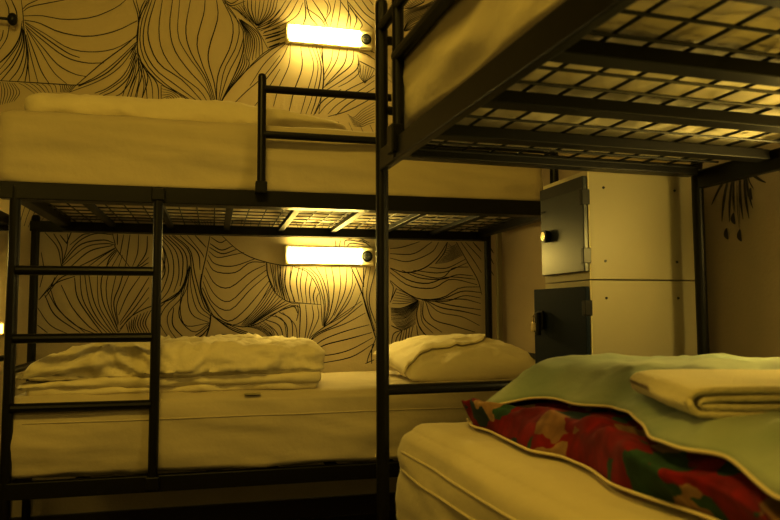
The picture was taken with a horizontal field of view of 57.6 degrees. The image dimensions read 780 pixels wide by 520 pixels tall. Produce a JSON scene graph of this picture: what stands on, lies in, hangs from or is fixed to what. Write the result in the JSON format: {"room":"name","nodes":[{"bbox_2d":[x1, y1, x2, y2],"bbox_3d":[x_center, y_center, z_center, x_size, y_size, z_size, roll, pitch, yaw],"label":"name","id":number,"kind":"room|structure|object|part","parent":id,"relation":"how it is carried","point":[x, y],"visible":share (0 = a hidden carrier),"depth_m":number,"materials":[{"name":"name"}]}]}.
{"room":"dormitory","nodes":[
{"label":"dormitory","id":0,"kind":"room"},
{"bbox_2d":[0,0,496,516],"bbox_3d":[-1.740,-0.409,3.162,4.930,3.205,0.102,1,-4,-14],"label":"wall","id":1,"kind":"structure","parent":0,"point":[145,49],"depth_m":3.34,"materials":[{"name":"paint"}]},
{"bbox_2d":[0,322,4,334],"bbox_3d":[-1.702,0.295,3.050,0.090,0.053,0.034,1,-4,-14],"label":"night light","id":2,"kind":"object","parent":1,"relation":"attached to","point":[2,324],"visible":0.76,"depth_m":3.04,"materials":[{"name":"beige plastic"}]},
{"bbox_2d":[0,13,17,25],"bbox_3d":[-2.094,-1.067,3.037,0.921,0.057,0.070,1,-4,-14],"label":"rod","id":3,"kind":"object","parent":1,"relation":"attached to","point":[12,19],"visible":1,"depth_m":3.12,"materials":[{"name":"black metal"}]},
{"bbox_3d":[-1.664,-1.061,3.129,0.042,0.057,0.042,1,-4,-14],"label":"knob","id":4,"kind":"part","parent":3,"relation":"part of","materials":[{"name":"black plastic"}]},
{"bbox_2d":[10,492,395,519],"bbox_3d":[-1.730,1.140,2.988,4.710,0.090,0.015,1,-4,-14],"label":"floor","id":5,"kind":"structure","parent":1,"relation":"attached to","point":[283,509],"depth_m":3.26,"materials":[{"name":"brown"}]},
{"bbox_2d":[285,22,371,50],"bbox_3d":[-0.297,-1.099,3.490,0.430,0.090,0.062,1,-4,-14],"label":"wall lamp","id":6,"kind":"object","parent":1,"relation":"attached to","point":[295,34],"visible":1,"depth_m":3.47,"materials":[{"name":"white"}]},
{"bbox_2d":[290,24,359,45],"bbox_3d":[-0.318,-1.100,3.470,0.344,0.074,0.032,1,-4,-14],"label":"diffuser","id":7,"kind":"object","parent":6,"relation":"attached to","point":[299,34],"depth_m":3.46,"materials":[{"name":"white plastic"}]},
{"bbox_2d":[361,34,370,44],"bbox_3d":[-0.119,-1.096,3.524,0.054,0.054,0.004,1,-4,-14],"label":"socket","id":8,"kind":"object","parent":6,"relation":"attached to","point":[365,38],"depth_m":3.52,"materials":[{"name":"black plastic"}]},
{"bbox_2d":[284,245,373,265],"bbox_3d":[-0.289,-0.021,3.410,0.430,0.090,0.062,1,-4,-14],"label":"wall lamp","id":9,"kind":"object","parent":1,"relation":"attached to","point":[363,256],"visible":1,"depth_m":3.38,"materials":[{"name":"beige plastic"}]},
{"bbox_2d":[289,247,360,263],"bbox_3d":[-0.309,-0.022,3.389,0.344,0.074,0.032,1,-4,-14],"label":"diffuser","id":10,"kind":"object","parent":9,"relation":"attached to","point":[297,255],"depth_m":3.38,"materials":[{"name":"white plastic"}]},
{"bbox_2d":[362,251,372,261],"bbox_3d":[-0.111,-0.018,3.444,0.054,0.054,0.004,1,-4,-14],"label":"socket","id":11,"kind":"object","parent":9,"relation":"attached to","point":[367,256],"depth_m":3.44,"materials":[{"name":"black plastic"}]},
{"bbox_2d":[495,218,502,340],"bbox_3d":[0.557,-0.248,3.659,0.026,2.760,0.022,1,-4,-14],"label":"trim","id":12,"kind":"structure","parent":1,"relation":"attached to","point":[498,236],"depth_m":3.62,"materials":[{"name":"beige"}]},
{"bbox_2d":[286,512,396,519],"bbox_3d":[-1.096,1.043,0.474,4.930,0.100,5.400,1,-4,-14],"label":"floor","id":13,"kind":"structure","parent":0,"point":[370,516],"depth_m":3.32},
{"bbox_2d":[0,211,20,515],"bbox_3d":[-2.533,0.237,2.381,2.134,1.805,0.872,1,-4,-14],"label":"bunk bed","id":14,"kind":"object","parent":13,"relation":"on","point":[4,217],"visible":0.11,"depth_m":3.00,"materials":[{"name":"black metal"}]},
{"bbox_3d":[-2.640,-0.164,2.800,2.117,0.045,0.066,1,-4,-14],"label":"rail","id":15,"kind":"part","parent":14,"relation":"part of","materials":[{"name":"black metal"}]},
{"bbox_3d":[-1.558,-0.197,2.679,0.044,0.045,0.753,1,-4,-14],"label":"rail","id":16,"kind":"part","parent":14,"relation":"part of","materials":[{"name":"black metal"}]},
{"bbox_3d":[-1.614,0.492,3.022,0.034,1.385,0.034,1,-4,-14],"label":"post","id":17,"kind":"part","parent":14,"relation":"part of","materials":[{"name":"black metal"}]},
{"bbox_2d":[0,73,558,519],"bbox_3d":[-0.423,0.268,2.903,2.134,1.805,0.872,1,-4,-14],"label":"bunk bed","id":18,"kind":"object","parent":13,"relation":"on","point":[37,197],"visible":0.7,"depth_m":2.50,"materials":[{"name":"black metal"}]},
{"bbox_3d":[-1.237,0.437,2.301,0.034,1.385,0.034,1,-4,-14],"label":"post","id":19,"kind":"part","parent":18,"relation":"part of","materials":[{"name":"black metal"}]},
{"bbox_3d":[-1.331,0.775,2.662,0.028,0.045,0.753,1,-4,-14],"label":"rail","id":20,"kind":"part","parent":18,"relation":"part of","materials":[{"name":"black metal"}]},
{"bbox_3d":[-1.539,0.493,3.041,0.034,1.385,0.034,1,-4,-14],"label":"post","id":21,"kind":"part","parent":18,"relation":"part of","materials":[{"name":"black metal"}]},
{"bbox_3d":[-1.327,-0.194,2.737,0.044,0.045,0.753,1,-4,-14],"label":"rail","id":22,"kind":"part","parent":18,"relation":"part of","materials":[{"name":"black metal"}]},
{"bbox_3d":[-0.793,0.254,2.403,0.032,1.010,0.032,1,-4,-14],"label":"ladder rail","id":23,"kind":"part","parent":18,"relation":"part of","materials":[{"name":"black metal"}]},
{"bbox_3d":[-0.288,0.757,2.513,1.992,0.054,0.032,1,-4,-14],"label":"rail","id":24,"kind":"part","parent":18,"relation":"part of","materials":[{"name":"black metal"}]},
{"bbox_2d":[0,370,514,478],"bbox_3d":[-0.409,0.627,2.888,1.974,0.286,0.797,1,-4,-14],"label":"mattress","id":25,"kind":"object","parent":18,"relation":"on","point":[334,420],"visible":0.56,"depth_m":2.46,"materials":[{"name":"beige fabric"}]},
{"bbox_2d":[15,332,324,395],"bbox_3d":[-0.812,0.391,2.750,1.106,0.204,0.705,1,-4,-14],"label":"duvet","id":26,"kind":"object","parent":25,"relation":"on","point":[228,362],"visible":0.98,"depth_m":2.46,"materials":[{"name":"white fabric"}]},
{"bbox_2d":[389,338,534,381],"bbox_3d":[0.310,0.430,3.072,0.641,0.186,0.456,1,-5,-18],"label":"pillow","id":27,"kind":"object","parent":25,"relation":"on","point":[487,359],"visible":0.59,"depth_m":2.88,"materials":[{"name":"beige fabric"}]},
{"bbox_2d":[373,333,485,373],"bbox_3d":[0.240,0.396,3.080,0.535,0.150,0.410,1,-5,-19],"label":"folded cloth","id":28,"kind":"object","parent":27,"relation":"on","point":[403,353],"visible":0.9,"depth_m":2.98,"materials":[{"name":"beige fabric"}]},
{"bbox_3d":[-0.530,-0.133,3.322,2.117,0.045,0.066,1,-4,-14],"label":"rail","id":29,"kind":"part","parent":18,"relation":"part of","materials":[{"name":"black metal"}]},
{"bbox_3d":[-0.455,-0.453,2.517,0.030,0.425,0.030,1,-4,-14],"label":"guard post","id":30,"kind":"part","parent":18,"relation":"part of","materials":[{"name":"black metal"}]},
{"bbox_3d":[-0.303,-0.214,2.601,2.027,0.058,0.066,1,-4,-14],"label":"rail","id":31,"kind":"part","parent":18,"relation":"part of","materials":[{"name":"black metal"}]},
{"bbox_2d":[0,110,542,227],"bbox_3d":[-0.443,-0.333,2.953,2.013,0.282,0.793,1,-4,-14],"label":"mattress","id":32,"kind":"object","parent":18,"relation":"on","point":[36,146],"visible":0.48,"depth_m":2.52,"materials":[{"name":"beige fabric"}]},
{"bbox_2d":[24,92,345,129],"bbox_3d":[-0.800,-0.532,2.906,1.186,0.129,0.604,1,-4,-14],"label":"duvet","id":33,"kind":"object","parent":32,"relation":"on","point":[217,111],"visible":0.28,"depth_m":2.62,"materials":[{"name":"white fabric"}]},
{"bbox_3d":[0.496,0.523,3.545,0.034,1.385,0.034,1,-4,-14],"label":"post","id":34,"kind":"part","parent":18,"relation":"part of","materials":[{"name":"black metal"}]},
{"bbox_3d":[0.552,-0.166,3.202,0.044,0.045,0.753,1,-4,-14],"label":"rail","id":35,"kind":"part","parent":18,"relation":"part of","materials":[{"name":"black metal"}]},
{"bbox_3d":[0.657,0.257,2.786,0.034,1.800,0.034,1,-4,-14],"label":"post","id":36,"kind":"part","parent":18,"relation":"part of","materials":[{"name":"black metal"}]},
{"bbox_2d":[375,0,779,519],"bbox_3d":[0.694,0.133,0.935,0.963,1.770,1.916,1,-5,-17],"label":"bunk bed","id":37,"kind":"object","parent":13,"relation":"on","point":[557,37],"visible":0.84,"depth_m":1.48,"materials":[{"name":"black metal"}]},
{"bbox_3d":[-0.018,0.215,1.700,0.031,1.727,0.031,1,-4,-17],"label":"post","id":38,"kind":"part","parent":37,"relation":"part of","materials":[{"name":"black metal"}]},
{"bbox_3d":[0.018,-0.465,1.621,0.027,0.470,0.027,1,-4,-17],"label":"guard post","id":39,"kind":"part","parent":37,"relation":"part of","materials":[{"name":"black metal"}]},
{"bbox_3d":[0.255,-0.311,0.826,0.020,0.052,1.878,1,-4,-17],"label":"rail","id":40,"kind":"part","parent":37,"relation":"part of","materials":[{"name":"black metal"}]},
{"bbox_3d":[0.425,-0.257,1.862,0.885,0.028,0.044,1,-4,-17],"label":"rail","id":41,"kind":"part","parent":37,"relation":"part of","materials":[{"name":"black metal"}]},
{"bbox_2d":[395,421,706,519],"bbox_3d":[0.707,0.464,0.908,0.934,0.297,1.863,1,-5,-17],"label":"mattress","id":42,"kind":"object","parent":37,"relation":"on","point":[449,471],"visible":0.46,"depth_m":1.21,"materials":[{"name":"beige fabric"}]},
{"bbox_2d":[461,353,779,519],"bbox_3d":[0.670,0.242,1.089,0.805,0.166,1.317,1,-5,-17],"label":"quilt","id":43,"kind":"object","parent":42,"relation":"on","point":[585,411],"visible":0.82,"depth_m":1.06,"materials":[{"name":"teal fabric"}]},
{"bbox_2d":[629,369,779,418],"bbox_3d":[0.585,0.193,1.044,0.388,0.043,0.299,-1,-4,5],"label":"folded towel","id":44,"kind":"object","parent":43,"relation":"on","point":[701,393],"visible":0.99,"depth_m":0.95,"materials":[{"name":"white fabric"}]},
{"bbox_2d":[390,0,779,161],"bbox_3d":[0.702,-0.462,0.990,0.932,0.241,1.880,1,-5,-17],"label":"mattress","id":45,"kind":"object","parent":37,"relation":"on","point":[470,33],"visible":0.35,"depth_m":1.31,"materials":[{"name":"beige fabric"}]},
{"bbox_3d":[0.865,-0.441,2.017,0.031,0.378,0.031,1,-4,-17],"label":"post","id":46,"kind":"part","parent":37,"relation":"part of","materials":[{"name":"black metal"}]},
{"bbox_3d":[0.868,0.420,1.952,0.031,1.349,0.031,1,-4,-17],"label":"post","id":47,"kind":"part","parent":37,"relation":"part of","materials":[{"name":"black metal"}]},
{"bbox_3d":[1.141,-0.294,1.093,0.020,0.052,1.878,1,-4,-17],"label":"rail","id":48,"kind":"part","parent":37,"relation":"part of","materials":[{"name":"black metal"}]},
{"bbox_2d":[531,280,696,363],"bbox_3d":[0.663,0.588,2.122,0.420,1.041,0.282,1,-4,-14],"label":"locker","id":49,"kind":"object","parent":13,"relation":"on","point":[589,317],"visible":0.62,"depth_m":2.04,"materials":[{"name":"beige metal"}]},
{"bbox_3d":[0.454,0.196,2.177,0.014,0.070,0.016,2,-5,-22],"label":"handle","id":50,"kind":"part","parent":49,"relation":"part of","materials":[{"name":"black plastic"}]},
{"bbox_3d":[0.507,0.220,2.102,0.014,0.272,0.258,2,-5,-22],"label":"door","id":51,"kind":"part","parent":49,"relation":"part of","materials":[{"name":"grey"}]},
{"bbox_3d":[0.531,0.223,2.119,0.004,0.312,0.278,1,-4,-14],"label":"frame","id":52,"kind":"part","parent":49,"relation":"part of","materials":[{"name":"beige"}]},
{"bbox_2d":[540,171,694,282],"bbox_3d":[0.677,-0.089,2.177,0.386,0.312,0.280,1,-4,-14],"label":"locker","id":53,"kind":"object","parent":49,"relation":"on","point":[595,225],"visible":0.89,"depth_m":2.05,"materials":[{"name":"beige metal"}]},
{"bbox_3d":[0.484,-0.073,2.202,0.018,0.040,0.040,1,-4,-15],"label":"lock knob","id":54,"kind":"part","parent":53,"relation":"part of","materials":[{"name":"black plastic"}]},
{"bbox_3d":[0.520,-0.094,2.132,0.014,0.272,0.258,1,-4,-15],"label":"door","id":55,"kind":"part","parent":53,"relation":"part of","materials":[{"name":"grey metal"}]},
{"bbox_3d":[0.530,-0.091,2.142,0.004,0.312,0.278,1,-4,-14],"label":"frame","id":56,"kind":"part","parent":53,"relation":"part of","materials":[{"name":"beige metal"}]},
{"bbox_2d":[501,143,779,357],"bbox_3d":[1.253,-0.397,1.117,0.102,2.850,5.300,1,-4,-14],"label":"wall","id":57,"kind":"structure","parent":0,"point":[742,217],"depth_m":2.03,"materials":[{"name":"paint"}]}
]}

